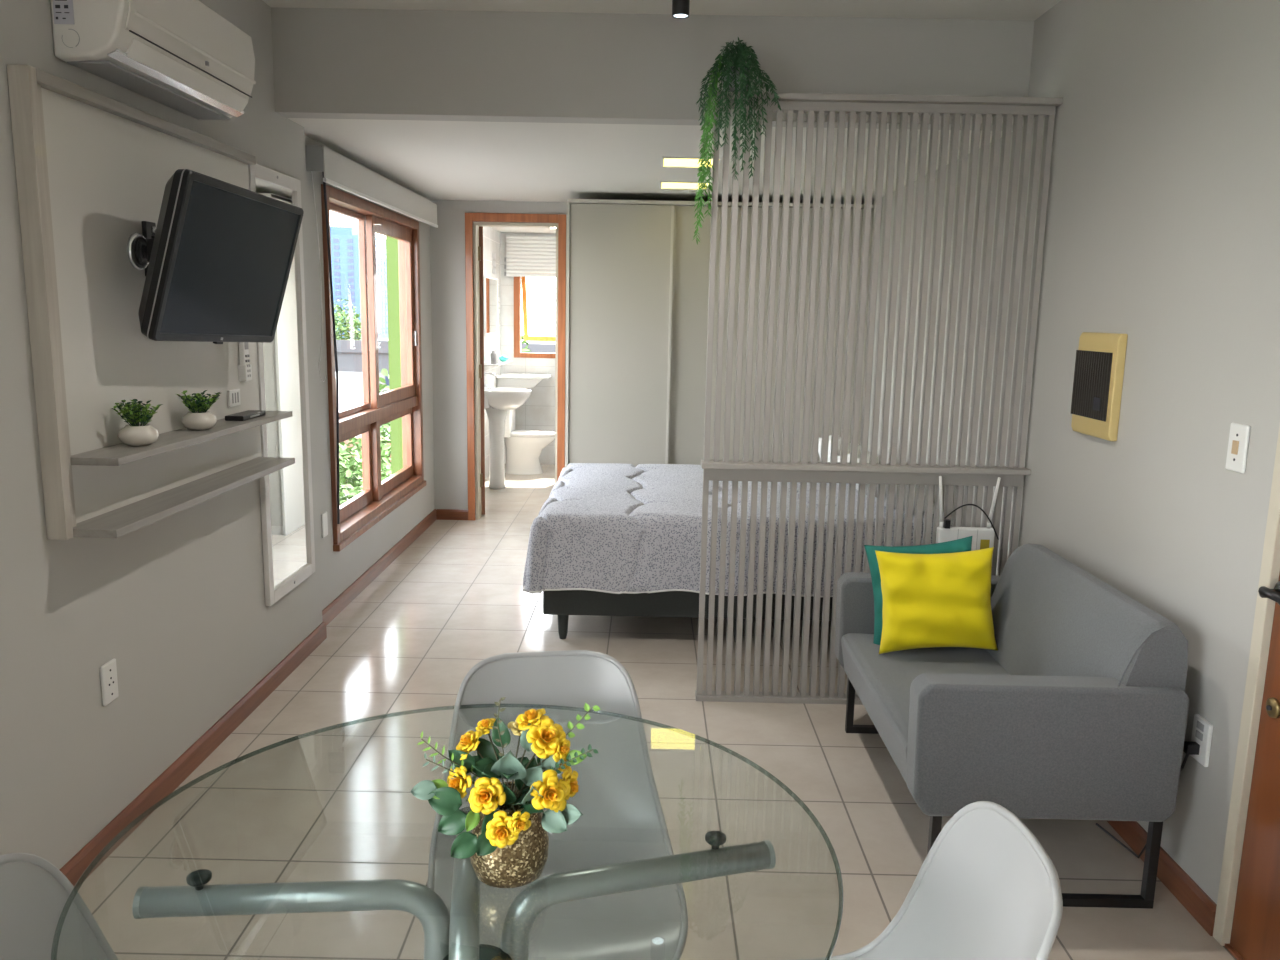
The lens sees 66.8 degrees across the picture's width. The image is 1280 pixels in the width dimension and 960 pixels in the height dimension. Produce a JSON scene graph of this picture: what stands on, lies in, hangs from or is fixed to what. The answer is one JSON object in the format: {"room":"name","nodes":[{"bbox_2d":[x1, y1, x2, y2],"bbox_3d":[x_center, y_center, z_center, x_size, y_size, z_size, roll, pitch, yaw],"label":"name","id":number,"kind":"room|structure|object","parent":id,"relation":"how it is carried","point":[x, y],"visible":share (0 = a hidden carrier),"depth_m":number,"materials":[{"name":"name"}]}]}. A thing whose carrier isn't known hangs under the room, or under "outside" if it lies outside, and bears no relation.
{"room":"studio apartment","nodes":[
{"label":"studio apartment","id":0,"kind":"room"},
{"bbox_2d":[0,0,322,869],"bbox_3d":[-1.613,-0.074,1.370,0.220,2.700,6.080,1,10,0],"label":"wall","id":1,"kind":"structure","parent":0,"point":[177,600],"depth_m":2.73,"materials":[{"name":"grey paint"}]},
{"bbox_2d":[100,658,118,705],"bbox_3d":[-1.502,0.573,2.748,0.011,0.118,0.072,1,10,0],"label":"wall outlet","id":2,"kind":"object","parent":1,"relation":"attached to","point":[108,671],"visible":1,"depth_m":2.74,"materials":[{"name":"white plastic"}]},
{"bbox_2d":[7,64,294,539],"bbox_3d":[-1.385,-0.519,3.012,0.298,1.137,1.328,1,10,0],"label":"tv wall panel","id":3,"kind":"object","parent":1,"relation":"attached to","point":[91,166],"depth_m":2.65,"materials":[{"name":"beige laminate"}]},
{"bbox_2d":[111,399,162,445],"bbox_3d":[-1.396,-0.161,2.712,0.128,0.127,0.129,10,13,42],"label":"potted plant","id":4,"kind":"object","parent":3,"relation":"on","point":[133,434],"visible":1,"depth_m":2.69,"materials":[{"name":"green plant"}]},
{"bbox_2d":[177,390,220,429],"bbox_3d":[-1.393,-0.221,3.078,0.136,0.123,0.132,1,10,0],"label":"potted plant","id":5,"kind":"object","parent":3,"relation":"on","point":[199,418],"visible":1,"depth_m":3.06,"materials":[{"name":"green plant"}]},
{"bbox_2d":[138,169,303,343],"bbox_3d":[-1.265,-0.651,2.960,0.199,0.479,0.744,2,10,4],"label":"television","id":6,"kind":"object","parent":3,"relation":"attached to","point":[222,253],"visible":1,"depth_m":2.83,"materials":[{"name":"black plastic"}]},
{"bbox_2d":[227,389,240,406],"bbox_3d":[-1.458,-0.295,3.486,0.011,0.060,0.090,1,10,0],"label":"outlet","id":7,"kind":"object","parent":3,"relation":"attached to","point":[234,399],"visible":1,"depth_m":3.48,"materials":[{"name":"white plastic"}]},
{"bbox_2d":[238,342,251,380],"bbox_3d":[-1.445,-0.442,3.545,0.030,0.160,0.055,1,10,0],"label":"remote","id":8,"kind":"object","parent":3,"relation":"attached to","point":[244,369],"visible":0.81,"depth_m":3.53,"materials":[{"name":"white plastic"}]},
{"bbox_2d":[225,410,264,420],"bbox_3d":[-1.394,-0.228,3.431,0.066,0.018,0.200,1,10,0],"label":"media box","id":9,"kind":"object","parent":3,"relation":"on","point":[249,414],"visible":1,"depth_m":3.38,"materials":[{"name":"black plastic"}]},
{"bbox_2d":[50,0,255,119],"bbox_3d":[-1.370,-1.271,2.811,0.198,0.296,0.812,1,10,0],"label":"air conditioner","id":10,"kind":"object","parent":1,"relation":"attached to","point":[183,56],"visible":1,"depth_m":2.68,"materials":[{"name":"white plastic"}]},
{"bbox_2d":[55,0,68,18],"bbox_3d":[-1.440,-1.176,2.416,0.035,0.055,0.001,1,10,0],"label":"print","id":11,"kind":"object","parent":10,"relation":"attached to","point":[61,6],"depth_m":2.42,"materials":[{"name":"grey"}]},
{"bbox_2d":[67,60,230,119],"bbox_3d":[-1.406,-1.129,2.836,0.108,0.006,0.730,1,10,0],"label":"grille","id":12,"kind":"object","parent":10,"relation":"attached to","point":[125,74],"depth_m":2.76,"materials":[{"name":"grey plastic"}]},
{"bbox_2d":[60,622,326,885],"bbox_3d":[-1.520,1.220,1.591,0.016,0.078,6.083,1,10,0],"label":"baseboard","id":13,"kind":"structure","parent":1,"relation":"attached to","point":[181,768],"depth_m":3.23,"materials":[{"name":"brown wood"}]},
{"bbox_2d":[248,164,314,605],"bbox_3d":[-1.466,-0.382,3.994,0.026,1.710,0.530,1,10,0],"label":"wall mirror","id":14,"kind":"object","parent":1,"relation":"attached to","point":[286,496],"visible":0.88,"depth_m":4.04,"materials":[{"name":"white mirror"}]},
{"bbox_2d":[304,134,436,625],"bbox_3d":[-1.576,-0.632,5.804,0.136,2.310,2.850,1,10,0],"label":"wall","id":15,"kind":"structure","parent":0,"point":[339,570],"depth_m":5.18,"materials":[{"name":"grey paint"}]},
{"bbox_2d":[321,511,327,537],"bbox_3d":[-1.543,0.218,4.746,0.010,0.120,0.070,1,10,0],"label":"wall outlet","id":16,"kind":"object","parent":15,"relation":"attached to","point":[324,521],"visible":1,"depth_m":4.73,"materials":[{"name":"white plastic"}]},
{"bbox_2d":[321,184,425,551],"bbox_3d":[-1.561,-0.685,5.701,0.145,1.792,1.934,1,10,0],"label":"window","id":17,"kind":"structure","parent":15,"relation":"in","point":[378,498],"depth_m":5.68,"materials":[{"name":"red wood"}]},
{"bbox_2d":[306,145,437,523],"bbox_3d":[-1.475,-0.828,5.708,0.091,1.792,2.382,1,10,0],"label":"roller blind","id":18,"kind":"object","parent":17,"relation":"attached to","point":[339,171],"visible":1,"depth_m":4.84,"materials":[{"name":"grey fabric"}]},
{"bbox_2d":[386,236,402,473],"bbox_3d":[-1.718,0.206,7.150,0.130,6.200,0.320,1,10,0],"label":"wall pier","id":19,"kind":"object","parent":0,"point":[392,265],"depth_m":6.78,"materials":[{"name":"green paint"}]},
{"bbox_2d":[481,226,500,478],"bbox_3d":[-1.538,-1.089,8.485,0.240,2.310,2.650,1,10,0],"label":"wall","id":20,"kind":"structure","parent":0,"point":[491,237],"depth_m":9.12,"materials":[{"name":"white tile"}]},
{"bbox_2d":[484,276,497,334],"bbox_3d":[-1.393,-1.629,9.076,0.019,0.520,0.700,1,10,0],"label":"bathroom mirror","id":21,"kind":"object","parent":20,"relation":"attached to","point":[490,284],"visible":0.99,"depth_m":9.05,"materials":[{"name":"white mirror"}]},
{"bbox_2d":[492,253,495,273],"bbox_3d":[-1.391,-2.065,9.255,0.004,0.197,0.200,1,10,0],"label":"trim","id":22,"kind":"structure","parent":20,"relation":"attached to","point":[494,254],"depth_m":9.26,"materials":[{"name":"grey tile"}]},
{"bbox_2d":[484,360,511,365],"bbox_3d":[-1.343,-1.108,9.190,0.139,0.008,0.850,1,10,0],"label":"glass shelf","id":23,"kind":"object","parent":20,"relation":"attached to","point":[500,362],"visible":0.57,"depth_m":8.96,"materials":[{"name":"white glass"}]},
{"bbox_2d":[490,350,496,363],"bbox_3d":[-1.345,-1.128,8.908,0.060,0.125,0.060,1,10,0],"label":"toiletry bottle","id":24,"kind":"object","parent":23,"relation":"on","point":[493,356],"visible":1,"depth_m":8.89,"materials":[{"name":"grey plastic"}]},
{"bbox_2d":[495,350,498,362],"bbox_3d":[-1.343,-1.153,9.055,0.060,0.125,0.060,1,10,0],"label":"toiletry bottle","id":25,"kind":"object","parent":23,"relation":"on","point":[496,351],"visible":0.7,"depth_m":9.04,"materials":[{"name":"white plastic"}]},
{"bbox_2d":[499,356,508,361],"bbox_3d":[-1.321,-1.178,9.406,0.106,0.058,0.176,1,10,0],"label":"soap dish","id":26,"kind":"object","parent":23,"relation":"on","point":[502,358],"visible":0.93,"depth_m":9.35,"materials":[{"name":"teal plastic"}]},
{"bbox_2d":[429,200,566,511],"bbox_3d":[0.016,-0.824,7.110,3.055,2.310,0.120,1,10,0],"label":"wall","id":27,"kind":"structure","parent":0,"point":[447,241],"depth_m":7.03,"materials":[{"name":"grey paint"}]},
{"bbox_2d":[436,509,467,519],"bbox_3d":[-1.399,0.259,7.239,0.236,0.078,0.016,1,10,0],"label":"baseboard","id":28,"kind":"structure","parent":27,"relation":"attached to","point":[441,514],"depth_m":7.23,"materials":[{"name":"brown wood"}]},
{"bbox_2d":[465,213,565,519],"bbox_3d":[-0.915,-0.851,7.411,0.751,2.225,0.744,1,10,0],"label":"door frame","id":29,"kind":"structure","parent":27,"relation":"in","point":[474,311],"depth_m":7.05,"materials":[{"name":"orange wood"}]},
{"bbox_2d":[500,233,555,463],"bbox_3d":[-0.038,-1.294,9.856,3.215,2.310,0.150,1,10,0],"label":"wall","id":30,"kind":"structure","parent":0,"point":[538,411],"depth_m":9.82,"materials":[{"name":"white tile"}]},
{"bbox_2d":[496,373,551,388],"bbox_3d":[-1.152,-0.971,9.677,0.518,0.168,0.328,1,10,0],"label":"tank","id":31,"kind":"object","parent":30,"relation":"attached to","point":[513,380],"visible":0.84,"depth_m":9.57,"materials":[{"name":"white ceramic"}]},
{"bbox_2d":[506,235,555,276],"bbox_3d":[-0.704,-2.199,9.569,1.230,0.394,0.033,1,10,0],"label":"blind","id":32,"kind":"object","parent":30,"relation":"attached to","point":[523,246],"visible":0.35,"depth_m":9.56,"materials":[{"name":"white plastic"}]},
{"bbox_2d":[514,265,555,357],"bbox_3d":[-0.679,-1.700,9.861,1.165,0.915,0.324,1,10,0],"label":"window","id":33,"kind":"structure","parent":30,"relation":"in","point":[518,281],"depth_m":9.77,"materials":[{"name":"orange wood"}]},
{"bbox_2d":[288,118,1012,233],"bbox_3d":[0.075,-2.223,6.840,3.440,0.540,5.880,1,10,0],"label":"ceiling","id":34,"kind":"structure","parent":0,"point":[435,160],"depth_m":4.89,"materials":[{"name":"paint"}]},
{"bbox_2d":[660,181,710,189],"bbox_3d":[0.267,-1.767,5.818,0.295,0.008,0.295,1,10,0],"label":"recessed light","id":35,"kind":"object","parent":34,"relation":"in","point":[663,184],"visible":0.79,"depth_m":5.80,"materials":[{"name":"white plastic"}]},
{"bbox_2d":[661,183,708,188],"bbox_3d":[0.267,-1.768,5.818,0.275,0.005,0.275,1,10,0],"label":"diffuser","id":36,"kind":"object","parent":35,"relation":"attached to","point":[663,185],"depth_m":5.83,"materials":[{"name":"white plastic"}]},
{"bbox_2d":[661,156,721,167],"bbox_3d":[0.259,-1.617,4.941,0.295,0.008,0.295,1,10,0],"label":"recessed light","id":37,"kind":"object","parent":34,"relation":"in","point":[688,162],"visible":0.77,"depth_m":4.92,"materials":[{"name":"white plastic"}]},
{"bbox_2d":[663,158,712,166],"bbox_3d":[0.259,-1.619,4.941,0.275,0.005,0.275,1,10,0],"label":"diffuser","id":38,"kind":"object","parent":37,"relation":"attached to","point":[667,162],"depth_m":4.94,"materials":[{"name":"white plastic"}]},
{"bbox_2d":[271,7,1033,130],"bbox_3d":[0.043,-1.644,3.896,2.995,0.392,0.120,1,10,0],"label":"beam","id":39,"kind":"structure","parent":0,"point":[329,63],"depth_m":3.83,"materials":[{"name":"grey paint"}]},
{"bbox_2d":[78,463,1235,959],"bbox_3d":[-0.004,0.889,4.293,3.440,0.120,11.950,1,10,0],"label":"floor","id":40,"kind":"structure","parent":0,"point":[338,804],"depth_m":3.12,"materials":[{"name":"beige tile"}]},
{"bbox_2d":[0,853,118,959],"bbox_3d":[-0.599,0.916,1.250,0.522,0.832,0.483,0,10,-8],"label":"dining chair","id":41,"kind":"object","parent":40,"relation":"on","point":[34,893],"visible":0.98,"depth_m":1.31,"materials":[{"name":"grey plastic"},{"name":"beech wood"},{"name":"black steel"}]},
{"bbox_2d":[51,704,843,959],"bbox_3d":[-0.257,0.918,1.521,1.090,0.745,1.090,1,10,0],"label":"glass dining table","id":42,"kind":"object","parent":40,"relation":"on","point":[454,935],"visible":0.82,"depth_m":1.39,"materials":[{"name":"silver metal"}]},
{"bbox_2d":[470,781,548,887],"bbox_3d":[-0.186,0.504,1.378,0.112,0.120,0.112,1,10,0],"label":"vase","id":43,"kind":"object","parent":42,"relation":"on","point":[520,863],"visible":0.58,"depth_m":1.34,"materials":[{"name":"gold metal"}]},
{"bbox_2d":[410,697,599,858],"bbox_3d":[-0.182,0.404,1.346,0.252,0.201,0.132,3,10,11],"label":"flower bouquet","id":44,"kind":"object","parent":43,"relation":"in","point":[540,789],"visible":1,"depth_m":1.33,"materials":[{"name":"yellow plant"}]},
{"bbox_2d":[484,372,531,488],"bbox_3d":[-1.191,-0.434,8.517,0.480,1.021,0.480,1,10,0],"label":"basin","id":45,"kind":"object","parent":40,"relation":"on","point":[497,400],"visible":0.85,"depth_m":8.45,"materials":[{"name":"white ceramic"}]},
{"bbox_2d":[484,372,496,388],"bbox_3d":[-1.315,-0.860,8.446,0.141,0.161,0.244,1,10,0],"label":"faucet","id":46,"kind":"object","parent":45,"relation":"on","point":[488,373],"depth_m":8.43,"materials":[{"name":"white"}]},
{"bbox_2d":[504,409,554,474],"bbox_3d":[-1.109,-0.452,9.376,0.631,0.770,0.400,1,10,0],"label":"toilet","id":47,"kind":"object","parent":40,"relation":"on","point":[524,447],"visible":0.66,"depth_m":9.30,"materials":[{"name":"white ceramic"}]},
{"bbox_2d":[427,650,687,959],"bbox_3d":[-0.167,0.815,1.893,0.483,0.832,0.522,-1,10,-10],"label":"dining chair","id":48,"kind":"object","parent":40,"relation":"on","point":[622,820],"visible":0.67,"depth_m":2.01,"materials":[{"name":"grey plastic"}]},
{"bbox_2d":[543,590,832,642],"bbox_3d":[0.520,0.368,5.310,1.935,0.585,1.580,1,10,0],"label":"bed","id":49,"kind":"object","parent":40,"relation":"on","point":[563,603],"visible":0.15,"depth_m":4.55,"materials":[{"name":"grey fabric"}]},
{"bbox_2d":[523,463,952,596],"bbox_3d":[0.460,0.214,5.281,2.029,0.370,1.779,1,10,0],"label":"quilt","id":50,"kind":"object","parent":49,"relation":"on","point":[615,528],"visible":0.56,"depth_m":4.46,"materials":[{"name":"white fabric"}]},
{"bbox_2d":[818,435,878,461],"bbox_3d":[1.224,-0.110,5.556,0.383,0.263,0.600,1,10,0],"label":"pillow","id":51,"kind":"object","parent":50,"relation":"on","point":[839,439],"visible":0.16,"depth_m":5.42,"materials":[{"name":"white fabric"}]},
{"bbox_2d":[837,454,934,513],"bbox_3d":[1.217,0.020,4.818,0.383,0.262,0.600,1,10,0],"label":"pillow","id":52,"kind":"object","parent":50,"relation":"on","point":[848,455],"visible":0.16,"depth_m":4.57,"materials":[{"name":"white fabric"}]},
{"bbox_2d":[565,199,873,467],"bbox_3d":[0.523,-0.726,6.734,2.026,2.262,0.640,1,10,0],"label":"wardrobe","id":53,"kind":"object","parent":40,"relation":"on","point":[637,280],"visible":0.42,"depth_m":6.40,"materials":[{"name":"grey wood"}]},
{"bbox_2d":[695,91,1062,704],"bbox_3d":[0.875,-0.251,3.756,1.268,2.340,0.113,1,10,0],"label":"divider","id":54,"kind":"object","parent":40,"relation":"on","point":[823,472],"visible":0.87,"depth_m":3.71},
{"bbox_2d":[692,37,780,244],"bbox_3d":[0.344,-1.228,3.521,0.282,0.739,0.263,-7,12,-39],"label":"hanging fern","id":55,"kind":"object","parent":54,"relation":"hanging from","point":[735,78],"visible":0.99,"depth_m":3.46,"materials":[{"name":"green plant"}]},
{"bbox_2d":[936,476,1000,559],"bbox_3d":[1.267,0.163,3.782,0.238,0.361,0.041,1,10,0],"label":"router","id":56,"kind":"object","parent":54,"relation":"attached to","point":[982,537],"visible":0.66,"depth_m":3.77,"materials":[{"name":"white plastic"}]},
{"bbox_2d":[943,504,998,539],"bbox_3d":[1.288,0.161,3.766,0.220,0.140,0.020,1,10,0],"label":"cable","id":57,"kind":"object","parent":56,"relation":"attached to","point":[947,522],"visible":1,"depth_m":3.76,"materials":[{"name":"black plastic"}]},
{"bbox_2d":[785,801,1062,959],"bbox_3d":[0.289,0.905,1.416,0.522,0.832,0.483,1,10,2],"label":"dining chair","id":58,"kind":"object","parent":40,"relation":"on","point":[986,888],"visible":1,"depth_m":1.46,"materials":[{"name":"white plastic"},{"name":"beech wood"},{"name":"black steel"}]},
{"bbox_2d":[835,543,1188,908],"bbox_3d":[1.065,0.660,3.067,0.696,0.784,1.120,1,10,0],"label":"sofa","id":59,"kind":"object","parent":40,"relation":"on","point":[1079,711],"visible":0.95,"depth_m":2.53,"materials":[{"name":"grey fabric"}]},
{"bbox_2d":[864,536,971,644],"bbox_3d":[0.993,0.395,3.410,0.421,0.401,0.142,1,10,0],"label":"throw pillow","id":60,"kind":"object","parent":59,"relation":"on","point":[963,544],"visible":0.23,"depth_m":3.38,"materials":[{"name":"teal fabric"}]},
{"bbox_2d":[875,547,997,653],"bbox_3d":[1.002,0.407,3.281,0.422,0.360,0.190,1,10,0],"label":"throw pillow","id":61,"kind":"object","parent":59,"relation":"on","point":[930,600],"visible":1,"depth_m":3.22,"materials":[{"name":"yellow fabric"}]},
{"bbox_2d":[1096,741,1199,858],"bbox_3d":[1.442,0.884,2.782,0.033,0.452,0.402,1,10,-3],"label":"power cord","id":62,"kind":"object","parent":40,"relation":"on","point":[1190,747],"visible":0.51,"depth_m":2.57,"materials":[{"name":"black plastic"}]},
{"bbox_2d":[262,0,1060,20],"bbox_3d":[0.022,-1.411,0.918,3.440,0.150,6.070,1,10,0],"label":"ceiling","id":63,"kind":"structure","parent":0,"point":[1027,10],"depth_m":3.71,"materials":[{"name":"paint"}]},
{"bbox_2d":[672,0,689,18],"bbox_3d":[0.150,-1.744,3.564,0.064,0.080,0.064,1,10,0],"label":"ceiling spotlight","id":64,"kind":"object","parent":63,"relation":"attached to","point":[680,8],"visible":1,"depth_m":3.54,"materials":[{"name":"black plastic"}]},
{"bbox_2d":[868,0,1279,903],"bbox_3d":[1.637,-0.817,6.094,0.200,2.700,7.795,1,10,0],"label":"wall","id":65,"kind":"structure","parent":0,"point":[1162,224],"depth_m":2.78,"materials":[{"name":"grey paint"}]},
{"bbox_2d":[1070,332,1127,440],"bbox_3d":[1.489,-0.310,3.166,0.040,0.336,0.280,1,10,0],"label":"box","id":66,"kind":"object","parent":65,"relation":"attached to","point":[1100,357],"visible":1,"depth_m":3.12,"materials":[{"name":"yellow plastic"}]},
{"bbox_2d":[1107,821,1216,935],"bbox_3d":[1.487,0.775,4.540,0.016,0.078,4.195,1,10,0],"label":"baseboard","id":67,"kind":"structure","parent":65,"relation":"attached to","point":[1178,882],"depth_m":2.65,"materials":[{"name":"brown wood"}]},
{"bbox_2d":[1190,714,1212,766],"bbox_3d":[1.477,0.685,2.556,0.014,0.118,0.074,1,10,0],"label":"wall outlet","id":68,"kind":"object","parent":65,"relation":"attached to","point":[1202,730],"visible":0.86,"depth_m":2.54,"materials":[{"name":"white plastic"}]},
{"bbox_2d":[1195,730,1202,740],"bbox_3d":[1.472,0.672,2.554,0.002,0.018,0.030,1,10,0],"label":"socket","id":69,"kind":"object","parent":68,"relation":"attached to","point":[1198,733],"depth_m":2.55,"materials":[{"name":"grey plastic"}]},
{"bbox_2d":[1196,721,1203,731],"bbox_3d":[1.472,0.647,2.549,0.002,0.018,0.030,1,10,0],"label":"socket","id":70,"kind":"object","parent":68,"relation":"attached to","point":[1199,724],"depth_m":2.55,"materials":[{"name":"grey plastic"}]},
{"bbox_2d":[1225,943,1243,959],"bbox_3d":[1.568,1.244,2.007,0.204,0.008,0.875,1,10,0],"label":"trim","id":71,"kind":"structure","parent":65,"relation":"attached to","point":[1228,947],"depth_m":2.41,"materials":[{"name":"red wood"}]},
{"bbox_2d":[1225,423,1250,473],"bbox_3d":[1.492,-0.080,2.425,0.014,0.120,0.074,1,10,0],"label":"light switch","id":72,"kind":"object","parent":65,"relation":"attached to","point":[1239,435],"visible":1,"depth_m":2.42,"materials":[{"name":"white plastic"}]},
{"bbox_3d":[1.580,0.187,0.204,0.200,2.700,4.155,1,10,0],"label":"wall","id":73,"kind":"structure","parent":0,"visible":0},
{"bbox_2d":[1213,425,1279,959],"bbox_3d":[1.480,0.172,1.825,0.121,2.180,0.955,1,10,0],"label":"door","id":74,"kind":"structure","parent":73,"relation":"in","point":[1247,917],"depth_m":2.32,"materials":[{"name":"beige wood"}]},
{"label":"outside","id":75,"kind":"structure","parent":0,"visible":0},
{"bbox_2d":[335,338,554,499],"bbox_3d":[-99.905,-21.563,172.297,320.000,0.200,460.000,1,10,0],"label":"ground","id":76,"kind":"structure","parent":75,"point":[350,383],"depth_m":119.29,"materials":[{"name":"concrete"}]},
{"bbox_2d":[334,298,360,380],"bbox_3d":[-24.038,-9.025,76.164,5.811,10.339,5.898,7,11,31],"label":"tree","id":77,"kind":"object","parent":76,"relation":"on","point":[344,327],"visible":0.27,"depth_m":75.50,"materials":[{"name":"green plant"}]},
{"bbox_2d":[330,226,387,338],"bbox_3d":[-98.060,-64.688,319.077,26.100,35.500,22.100,1,10,0],"label":"apartment tower","id":78,"kind":"structure","parent":76,"relation":"on","point":[344,240],"depth_m":308.93,"materials":[{"name":"blue"}]},
{"bbox_2d":[339,437,390,473],"bbox_3d":[-20.042,-1.146,53.418,14.000,2.600,0.300,1,10,0],"label":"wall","id":79,"kind":"structure","parent":76,"relation":"on","point":[346,441],"depth_m":53.08,"materials":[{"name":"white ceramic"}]},
{"bbox_2d":[339,422,390,498],"bbox_3d":[-3.996,2.783,16.306,2.663,7.959,2.444,1,10,0],"label":"tree","id":80,"kind":"object","parent":76,"relation":"on","point":[382,432],"visible":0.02,"depth_m":15.65,"materials":[{"name":"green plant"}]},
{"bbox_2d":[339,437,391,504],"bbox_3d":[-4.339,3.231,13.434,2.334,8.028,2.483,-3,11,-23],"label":"tree","id":81,"kind":"object","parent":76,"relation":"on","point":[345,470],"visible":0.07,"depth_m":12.83,"materials":[{"name":"green plant"}]},
{"bbox_2d":[379,373,388,392],"bbox_3d":[-18.169,-9.366,86.339,10.000,7.800,11.000,1,10,0],"label":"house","id":82,"kind":"structure","parent":76,"relation":"on","point":[380,374],"depth_m":81.42,"materials":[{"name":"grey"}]},
{"bbox_2d":[335,340,554,372],"bbox_3d":[-41.859,-6.322,66.697,98.000,7.500,4.200,1,10,0],"label":"viaduct","id":83,"kind":"object","parent":76,"relation":"on","point":[349,352],"visible":0.02,"depth_m":63.98,"materials":[{"name":"grey concrete"}]},
{"bbox_2d":[379,335,531,440],"bbox_3d":[-3.678,0.781,23.747,5.220,9.419,4.868,8,12,34],"label":"tree","id":84,"kind":"object","parent":76,"relation":"on","point":[384,371],"visible":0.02,"depth_m":23.13,"materials":[{"name":"green plant"}]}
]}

